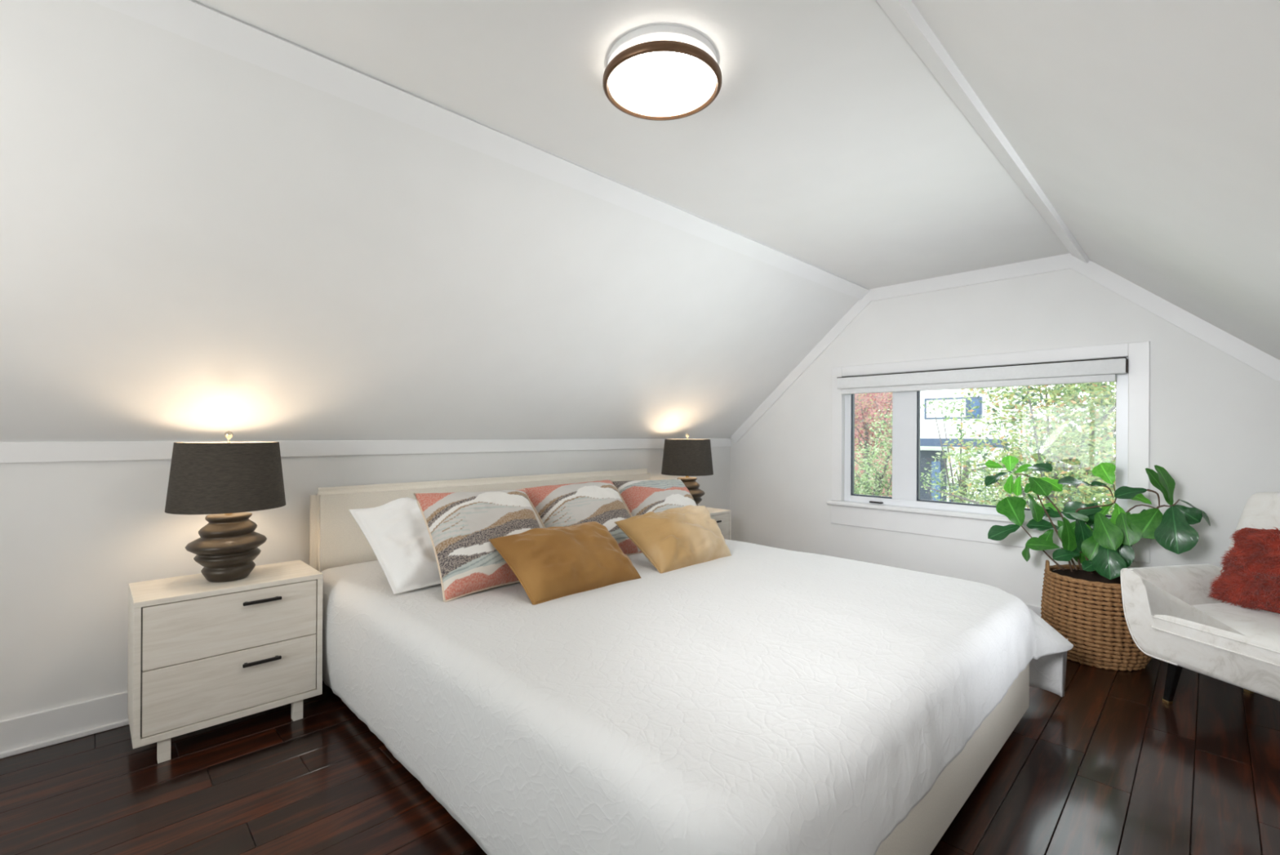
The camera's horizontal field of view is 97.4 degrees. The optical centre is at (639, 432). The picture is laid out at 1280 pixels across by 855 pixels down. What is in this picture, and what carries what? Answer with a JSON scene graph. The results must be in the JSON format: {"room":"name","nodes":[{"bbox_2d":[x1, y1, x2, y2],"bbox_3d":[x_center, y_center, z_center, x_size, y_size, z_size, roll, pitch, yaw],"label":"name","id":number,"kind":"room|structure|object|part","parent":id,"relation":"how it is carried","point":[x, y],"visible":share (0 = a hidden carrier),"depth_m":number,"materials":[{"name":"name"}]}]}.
{"room":"attic bedroom","nodes":[
{"label":"attic bedroom","id":0,"kind":"room"},
{"bbox_2d":[0,438,729,719],"bbox_3d":[-1.342,0.650,3.312,6.340,1.314,0.100,0,0,-45],"label":"wall","id":1,"kind":"structure","parent":0,"point":[74,535],"depth_m":2.36,"materials":[{"name":"white paint"}]},
{"bbox_2d":[0,690,128,758],"bbox_3d":[-1.306,1.178,3.258,6.120,0.137,0.030,0,0,-45],"label":"baseboard","id":2,"kind":"structure","parent":1,"relation":"attached to","point":[43,728],"depth_m":2.26,"materials":[{"name":"white paint"}]},
{"bbox_2d":[0,438,731,462],"bbox_3d":[-1.306,0.085,3.264,6.120,0.080,0.016,0,0,-45],"label":"trim","id":3,"kind":"structure","parent":1,"relation":"attached to","point":[35,451],"depth_m":2.97,"materials":[{"name":"white paint"}]},
{"bbox_2d":[0,0,858,441],"bbox_3d":[-0.857,-0.601,2.827,6.340,1.291,1.426,0,0,-45],"label":"ceiling","id":4,"kind":"structure","parent":0,"point":[198,242],"depth_m":2.24,"materials":[{"name":"white paint"}]},
{"bbox_2d":[88,0,869,299],"bbox_3d":[-0.383,-1.108,2.334,6.120,0.074,0.080,0,0,-45],"label":"trim","id":5,"kind":"structure","parent":4,"relation":"attached to","point":[191,20],"depth_m":1.94,"materials":[{"name":"white paint"}]},
{"bbox_2d":[192,0,1070,288],"bbox_3d":[0.104,-1.193,1.855,6.340,0.100,1.404,0,0,-45],"label":"ceiling","id":6,"kind":"structure","parent":0,"point":[826,142],"depth_m":2.02,"materials":[{"name":"white paint"}]},
{"bbox_2d":[602,24,721,120],"bbox_3d":[0.069,-1.099,1.744,0.368,0.088,0.368,0,0,-45],"label":"ceiling light","id":7,"kind":"object","parent":6,"relation":"attached to","point":[664,72],"visible":1,"depth_m":1.67,"materials":[{"name":"white glass"}]},
{"bbox_2d":[875,0,1089,263],"bbox_3d":[0.575,-1.099,1.361,6.120,0.083,0.090,0,0,-45],"label":"trim","id":8,"kind":"structure","parent":6,"relation":"attached to","point":[904,14],"depth_m":1.84,"materials":[{"name":"white paint"}]},
{"bbox_2d":[0,657,1279,854],"bbox_3d":[0.181,1.283,1.762,6.340,0.060,4.450,0,0,-45],"label":"floor","id":9,"kind":"structure","parent":0,"point":[1106,766],"depth_m":1.99,"materials":[{"name":"brown wood"}]},
{"bbox_2d":[127,560,323,763],"bbox_3d":[-1.748,0.933,2.391,0.623,0.621,0.396,0,0,-45],"label":"nightstand","id":10,"kind":"object","parent":9,"relation":"on","point":[202,653],"visible":1,"depth_m":2.24,"materials":[{"name":"beige wood"}]},
{"bbox_3d":[-1.971,0.898,2.189,0.021,0.512,0.370,0,0,-45],"label":"panel","id":11,"kind":"part","parent":10,"relation":"part of","materials":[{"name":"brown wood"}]},
{"bbox_3d":[-1.810,1.199,2.136,0.038,0.088,0.038,0,0,-45],"label":"leg","id":12,"kind":"part","parent":10,"relation":"part of","materials":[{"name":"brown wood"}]},
{"bbox_2d":[164,431,285,582],"bbox_3d":[-1.756,0.308,2.398,0.416,0.629,0.416,0,0,-45],"label":"table lamp","id":13,"kind":"object","parent":10,"relation":"on","point":[227,481],"visible":1,"depth_m":2.28,"materials":[{"name":"black fabric"}]},
{"bbox_3d":[-1.756,0.181,2.398,0.416,0.279,0.416,0,0,-45],"label":"lamp shade","id":14,"kind":"part","parent":13,"relation":"part of","materials":[{"name":"grey fabric"}]},
{"bbox_3d":[-1.755,0.633,2.400,0.623,0.021,0.370,0,0,-45],"label":"panel","id":15,"kind":"part","parent":10,"relation":"part of","materials":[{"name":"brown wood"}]},
{"bbox_3d":[-1.758,1.142,2.400,0.581,0.027,0.370,0,0,-45],"label":"panel","id":16,"kind":"part","parent":10,"relation":"part of","materials":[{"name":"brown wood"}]},
{"bbox_3d":[-1.634,1.005,2.275,0.573,0.240,0.018,0,0,-45],"label":"drawer","id":17,"kind":"part","parent":10,"relation":"part of","materials":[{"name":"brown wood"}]},
{"bbox_3d":[-1.633,0.764,2.276,0.573,0.234,0.018,0,0,-45],"label":"drawer","id":18,"kind":"part","parent":10,"relation":"part of","materials":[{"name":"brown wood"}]},
{"bbox_3d":[-1.559,0.943,2.318,0.134,0.013,0.028,0,0,-45],"label":"handle","id":19,"kind":"part","parent":10,"relation":"part of","materials":[{"name":"black metal"}]},
{"bbox_3d":[-1.558,0.694,2.318,0.134,0.013,0.028,0,0,-45],"label":"handle","id":20,"kind":"part","parent":10,"relation":"part of","materials":[{"name":"black metal"}]},
{"bbox_3d":[-1.493,1.201,2.447,0.038,0.088,0.038,0,0,-45],"label":"leg","id":21,"kind":"part","parent":10,"relation":"part of","materials":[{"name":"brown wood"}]},
{"bbox_3d":[-1.542,0.901,2.611,0.021,0.512,0.370,0,0,-45],"label":"panel","id":22,"kind":"part","parent":10,"relation":"part of","materials":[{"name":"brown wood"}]},
{"bbox_2d":[309,468,1029,854],"bbox_3d":[0.114,0.771,2.755,2.435,0.965,2.653,0,0,-45],"label":"bed","id":23,"kind":"object","parent":9,"relation":"on","point":[336,539],"visible":0.21,"depth_m":2.82,"materials":[{"name":"beige fabric"}]},
{"bbox_3d":[-0.789,0.752,3.672,2.435,0.935,0.080,0,0,-45],"label":"headboard","id":24,"kind":"part","parent":23,"relation":"part of","materials":[{"name":"beige fabric"}]},
{"bbox_2d":[320,538,1073,854],"bbox_3d":[0.181,0.931,2.636,2.435,0.533,2.649,0,0,-45],"label":"duvet","id":25,"kind":"object","parent":23,"relation":"on","point":[757,699],"visible":0.88,"depth_m":1.62,"materials":[{"name":"white fabric"}]},
{"bbox_2d":[349,497,440,594],"bbox_3d":[-0.934,0.484,2.667,0.705,0.363,0.454,0,0,-45],"label":"sleeping pillow","id":26,"kind":"object","parent":25,"relation":"on","point":[396,531],"visible":0.38,"depth_m":2.46,"materials":[{"name":"white fabric"}]},
{"bbox_2d":[413,488,540,601],"bbox_3d":[-0.679,0.472,2.551,0.602,0.410,0.364,0,0,-45],"label":"patterned cushion","id":27,"kind":"object","parent":25,"relation":"on","point":[460,525],"visible":0.73,"depth_m":2.40,"materials":[{"name":"multicoloured fabric"}]},
{"bbox_2d":[488,521,641,604],"bbox_3d":[-0.309,0.552,2.489,0.618,0.260,0.330,0,0,-45],"label":"velvet cushion","id":28,"kind":"object","parent":25,"relation":"on","point":[551,562],"visible":0.95,"depth_m":2.37,"materials":[{"name":"orange fabric"}]},
{"bbox_2d":[521,479,642,555],"bbox_3d":[-0.277,0.478,3.058,0.636,0.395,0.375,0,0,-45],"label":"patterned cushion","id":29,"kind":"object","parent":25,"relation":"on","point":[568,504],"visible":0.48,"depth_m":2.98,"materials":[{"name":"multicoloured fabric"}]},
{"bbox_2d":[611,479,696,516],"bbox_3d":[0.157,0.491,3.581,0.664,0.374,0.371,0,0,-45],"label":"patterned cushion","id":30,"kind":"object","parent":25,"relation":"on","point":[639,497],"visible":0.56,"depth_m":3.48,"materials":[{"name":"multicoloured fabric"}]},
{"bbox_2d":[613,504,731,573],"bbox_3d":[0.191,0.539,2.974,0.585,0.289,0.331,0,0,-45],"label":"velvet cushion","id":31,"kind":"object","parent":25,"relation":"on","point":[671,539],"visible":0.97,"depth_m":2.85,"materials":[{"name":"gold fabric"}]},
{"bbox_3d":[0.938,1.062,1.749,2.130,0.300,0.060,0,0,-45],"label":"foot rail","id":32,"kind":"part","parent":23,"relation":"part of","materials":[{"name":"beige fabric"}]},
{"bbox_2d":[706,506,731,539],"bbox_3d":[0.404,0.946,4.509,0.623,0.621,0.396,0,0,-45],"label":"nightstand","id":33,"kind":"object","parent":9,"relation":"on","point":[722,517],"visible":0.12,"depth_m":4.55,"materials":[{"name":"beige wood"}]},
{"bbox_2d":[661,433,713,505],"bbox_3d":[0.379,0.321,4.500,0.416,0.629,0.416,0,0,17],"label":"table lamp","id":34,"kind":"object","parent":33,"relation":"on","point":[686,457],"visible":0.66,"depth_m":4.34,"materials":[{"name":"black fabric"}]},
{"bbox_3d":[0.379,0.194,4.500,0.416,0.279,0.416,0,0,17],"label":"lamp shade","id":35,"kind":"part","parent":34,"relation":"part of","materials":[{"name":"grey fabric"}]},
{"bbox_3d":[0.396,0.646,4.518,0.623,0.021,0.370,0,0,-45],"label":"panel","id":36,"kind":"part","parent":33,"relation":"part of","materials":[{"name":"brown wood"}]},
{"bbox_3d":[0.518,0.777,4.394,0.573,0.234,0.018,0,0,-45],"label":"drawer","id":37,"kind":"part","parent":33,"relation":"part of","materials":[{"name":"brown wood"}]},
{"bbox_3d":[0.609,0.914,4.729,0.021,0.512,0.370,0,0,-45],"label":"panel","id":38,"kind":"part","parent":33,"relation":"part of","materials":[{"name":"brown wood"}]},
{"bbox_2d":[1040,559,1151,671],"bbox_3d":[2.583,1.009,3.186,0.507,0.517,0.507,0,0,31],"label":"woven basket","id":39,"kind":"object","parent":9,"relation":"on","point":[1086,607],"visible":0.66,"depth_m":3.02,"materials":[{"name":"wicker"}]},
{"bbox_3d":[2.397,0.786,3.305,0.017,0.071,0.132,0,0,32],"label":"handle","id":40,"kind":"part","parent":39,"relation":"part of","materials":[{"name":"wicker"}]},
{"bbox_2d":[984,455,1210,579],"bbox_3d":[2.528,0.695,3.195,0.412,1.101,1.004,0,0,-45],"label":"fiddle leaf fig","id":41,"kind":"object","parent":39,"relation":"in","point":[1108,549],"visible":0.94,"depth_m":3.12,"materials":[{"name":"brown bark stems"},{"name":"green leaf"},{"name":"dark soil"}]},
{"bbox_3d":[2.375,0.681,3.314,0.211,0.243,0.019,0,0,30],"label":"stem","id":42,"kind":"part","parent":41,"relation":"part of","materials":[{"name":"brown plant"}]},
{"bbox_3d":[2.418,0.523,3.352,0.029,0.542,0.318,0,0,-41],"label":"stem","id":43,"kind":"part","parent":41,"relation":"part of","materials":[{"name":"brown plant"}]},
{"bbox_3d":[2.469,0.533,3.308,0.025,0.518,0.220,0,0,-40],"label":"stem","id":44,"kind":"part","parent":41,"relation":"part of","materials":[{"name":"brown plant"}]},
{"bbox_3d":[2.450,0.729,3.222,0.082,0.144,0.015,0,0,-11],"label":"stem","id":45,"kind":"part","parent":41,"relation":"part of","materials":[{"name":"brown plant"}]},
{"bbox_3d":[2.586,0.542,3.191,0.058,0.503,0.181,0,0,-45],"label":"stem","id":46,"kind":"part","parent":41,"relation":"part of","materials":[{"name":"brown plant"}]},
{"bbox_3d":[2.618,0.331,3.183,0.012,0.072,0.105,0,0,-45],"label":"stem","id":47,"kind":"part","parent":41,"relation":"part of","materials":[{"name":"brown plant"}]},
{"bbox_3d":[2.695,0.589,3.075,0.018,0.399,0.222,0,0,-32],"label":"stem","id":48,"kind":"part","parent":41,"relation":"part of","materials":[{"name":"brown plant"}]},
{"bbox_3d":[2.735,0.350,2.993,0.012,0.096,0.052,0,0,-45],"label":"stem","id":49,"kind":"part","parent":41,"relation":"part of","materials":[{"name":"brown plant"}]},
{"bbox_3d":[2.712,0.565,3.028,0.045,0.433,0.282,0,0,-45],"label":"stem","id":50,"kind":"part","parent":41,"relation":"part of","materials":[{"name":"brown plant"}]},
{"bbox_2d":[1120,491,1279,704],"bbox_3d":[2.846,0.777,2.454,0.799,0.978,0.880,0,0,-13],"label":"armchair","id":51,"kind":"object","parent":9,"relation":"on","point":[1168,612],"visible":0.65,"depth_m":2.55,"materials":[{"name":"white fabric"}]},
{"bbox_3d":[2.482,1.141,2.610,0.049,0.223,0.062,0,0,-13],"label":"leg","id":52,"kind":"part","parent":51,"relation":"part of","materials":[{"name":"black paint"}]},
{"bbox_3d":[2.749,0.864,2.431,0.572,0.396,0.880,0,0,-13],"label":"seat frame","id":53,"kind":"part","parent":51,"relation":"part of","materials":[{"name":"white fabric"}]},
{"bbox_2d":[1154,602,1279,667],"bbox_3d":[2.715,0.860,2.423,0.522,0.122,0.564,0,0,-13],"label":"seat cushion","id":54,"kind":"object","parent":51,"relation":"on","point":[1251,635],"depth_m":2.42,"materials":[{"name":"white fabric"}]},
{"bbox_2d":[1205,524,1279,613],"bbox_3d":[2.875,0.615,2.466,0.287,0.382,0.552,0,0,-13],"label":"cushion","id":55,"kind":"object","parent":51,"relation":"on","point":[1251,578],"visible":1,"depth_m":2.57,"materials":[{"name":"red fabric"}]},
{"bbox_3d":[3.094,0.598,2.512,0.294,0.620,0.800,0,0,-13],"label":"backrest","id":56,"kind":"part","parent":51,"relation":"part of","materials":[{"name":"white fabric"}]},
{"bbox_2d":[729,268,1279,606],"bbox_3d":[2.403,0.093,3.945,0.120,2.445,4.250,0,0,-45],"label":"wall","id":57,"kind":"structure","parent":0,"point":[1215,417],"depth_m":3.78,"materials":[{"name":"white paint"}]},
{"bbox_2d":[730,292,871,443],"bbox_3d":[1.364,-0.514,4.908,0.014,1.238,1.384,0,0,-45],"label":"trim","id":58,"kind":"structure","parent":57,"relation":"attached to","point":[860,304],"depth_m":4.85,"materials":[{"name":"white paint"}]},
{"bbox_2d":[868,253,1075,301],"bbox_3d":[2.272,-1.082,3.989,0.014,0.095,1.304,0,0,-45],"label":"trim","id":59,"kind":"structure","parent":57,"relation":"attached to","point":[1065,261],"depth_m":3.91,"materials":[{"name":"white paint"}]},
{"bbox_2d":[826,341,1150,563],"bbox_3d":[2.311,0.112,3.988,0.150,1.292,2.040,0,0,-45],"label":"window","id":60,"kind":"structure","parent":57,"relation":"in","point":[903,512],"depth_m":4.05,"materials":[{"name":"white paint"}]},
{"bbox_3d":[1.627,0.013,4.636,0.016,1.100,0.085,0,0,-45],"label":"casing","id":61,"kind":"part","parent":60,"relation":"part of","materials":[{"name":"white paint"}]},
{"bbox_3d":[1.866,0.552,4.439,0.028,0.011,0.105,0,0,-45],"label":"crank handle","id":62,"kind":"part","parent":60,"relation":"part of","materials":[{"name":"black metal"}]},
{"bbox_3d":[2.291,0.584,3.970,0.100,0.034,2.040,0,0,-45],"label":"sill","id":63,"kind":"part","parent":60,"relation":"part of","materials":[{"name":"white paint"}]},
{"bbox_2d":[836,356,1128,394],"bbox_3d":[2.251,-0.377,3.960,0.045,0.140,1.797,0,0,-45],"label":"roller blind","id":64,"kind":"object","parent":60,"relation":"attached to","point":[1101,370],"visible":1,"depth_m":3.80,"materials":[{"name":"white fabric"}]},
{"bbox_3d":[2.250,-0.444,3.963,0.043,0.005,1.790,0,0,-45],"label":"head rail","id":65,"kind":"part","parent":64,"relation":"part of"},
{"bbox_3d":[2.282,-0.495,3.974,0.016,0.080,1.775,0,0,-45],"label":"casing","id":66,"kind":"part","parent":60,"relation":"part of","materials":[{"name":"white paint"}]},
{"bbox_3d":[2.333,0.057,4.027,0.065,1.022,1.775,0,0,-45],"label":"frame","id":67,"kind":"part","parent":60,"relation":"part of","materials":[{"name":"white plastic"}]},
{"bbox_3d":[2.935,0.018,3.307,0.016,1.100,0.095,0,0,-45],"label":"casing","id":68,"kind":"part","parent":60,"relation":"part of","materials":[{"name":"white paint"}]},
{"bbox_2d":[1025,603,1041,617],"bbox_3d":[2.354,1.197,3.880,0.030,0.137,4.220,0,0,-45],"label":"baseboard","id":69,"kind":"structure","parent":57,"relation":"attached to","point":[1037,609],"depth_m":3.65,"materials":[{"name":"white paint"}]},
{"bbox_2d":[1071,257,1279,382],"bbox_3d":[3.267,-0.386,2.974,0.014,1.480,1.656,0,0,-45],"label":"trim","id":70,"kind":"structure","parent":57,"relation":"attached to","point":[1260,361],"depth_m":3.17,"materials":[{"name":"white paint"}]},
{"bbox_2d":[911,0,1279,359],"bbox_3d":[1.147,-0.480,0.791,6.340,1.516,1.680,0,0,-45],"label":"ceiling","id":71,"kind":"structure","parent":0,"point":[1151,128],"depth_m":1.36,"materials":[{"name":"white paint"}]},
{"label":"outside","id":72,"kind":"structure","parent":0,"visible":0},
{"bbox_3d":[18.224,6.070,28.490,54.000,0.200,75.000,0,0,-45],"label":"ground","id":73,"kind":"structure","parent":72,"visible":0},
{"bbox_2d":[853,408,892,496],"bbox_3d":[5.589,2.654,13.601,1.865,6.486,2.099,0,0,-45],"label":"street tree","id":74,"kind":"object","parent":73,"relation":"on","point":[877,483],"visible":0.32,"depth_m":13.34,"materials":[{"name":"green plant"}]},
{"bbox_2d":[853,391,892,497],"bbox_3d":[13.117,-0.052,32.289,8.600,12.000,7.500,0,0,-45],"label":"house","id":75,"kind":"structure","parent":73,"relation":"on","point":[877,394],"depth_m":28.04,"materials":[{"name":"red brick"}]},
{"bbox_2d":[854,391,892,493],"bbox_3d":[7.814,2.103,19.203,2.725,7.613,3.194,0,0,-45],"label":"maple","id":76,"kind":"object","parent":73,"relation":"on","point":[867,432],"visible":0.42,"depth_m":18.94,"materials":[{"name":"red plant"}]},
{"bbox_2d":[920,386,1036,507],"bbox_3d":[15.577,0.986,26.221,7.800,9.936,3.993,0,0,-45],"label":"house","id":77,"kind":"structure","parent":73,"relation":"on","point":[930,442],"depth_m":24.07,"materials":[{"name":"white paint"}]},
{"bbox_3d":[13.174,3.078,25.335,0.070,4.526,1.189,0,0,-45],"label":"door","id":78,"kind":"part","parent":77,"relation":"part of","materials":[{"name":"blue"}]},
{"bbox_3d":[13.263,3.020,25.188,0.030,3.443,0.371,0,0,-45],"label":"pane","id":79,"kind":"part","parent":77,"relation":"part of","materials":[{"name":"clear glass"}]},
{"bbox_3d":[12.986,-1.018,23.865,0.025,0.755,1.543,0,0,-45],"label":"pane","id":80,"kind":"part","parent":77,"relation":"part of","materials":[{"name":"glass"}]},
{"bbox_3d":[13.759,-1.015,23.080,0.025,0.755,0.380,0,0,-45],"label":"pane","id":81,"kind":"part","parent":77,"relation":"part of","materials":[{"name":"clear glass"}]},
{"bbox_3d":[14.318,3.275,22.676,0.250,5.339,0.250,0,0,-45],"label":"porch post","id":82,"kind":"part","parent":77,"relation":"part of","materials":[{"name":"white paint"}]},
{"bbox_2d":[920,396,1041,507],"bbox_3d":[8.270,2.516,13.771,1.942,6.790,2.863,0,0,-45],"label":"street tree","id":83,"kind":"object","parent":73,"relation":"on","point":[960,477],"visible":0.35,"depth_m":13.93,"materials":[{"name":"green plant"}]},
{"bbox_2d":[922,380,1115,515],"bbox_3d":[7.414,1.713,9.781,3.742,8.381,4.551,0,0,-45],"label":"street tree","id":84,"kind":"object","parent":73,"relation":"on","point":[1059,468],"visible":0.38,"depth_m":9.56,"materials":[{"name":"green plant"}]},
{"bbox_2d":[1029,382,1115,515],"bbox_3d":[18.190,1.706,22.847,3.414,8.516,4.115,0,0,-45],"label":"tree","id":85,"kind":"object","parent":73,"relation":"on","point":[1085,388],"visible":0.07,"depth_m":22.64,"materials":[{"name":"green plant"}]}
]}

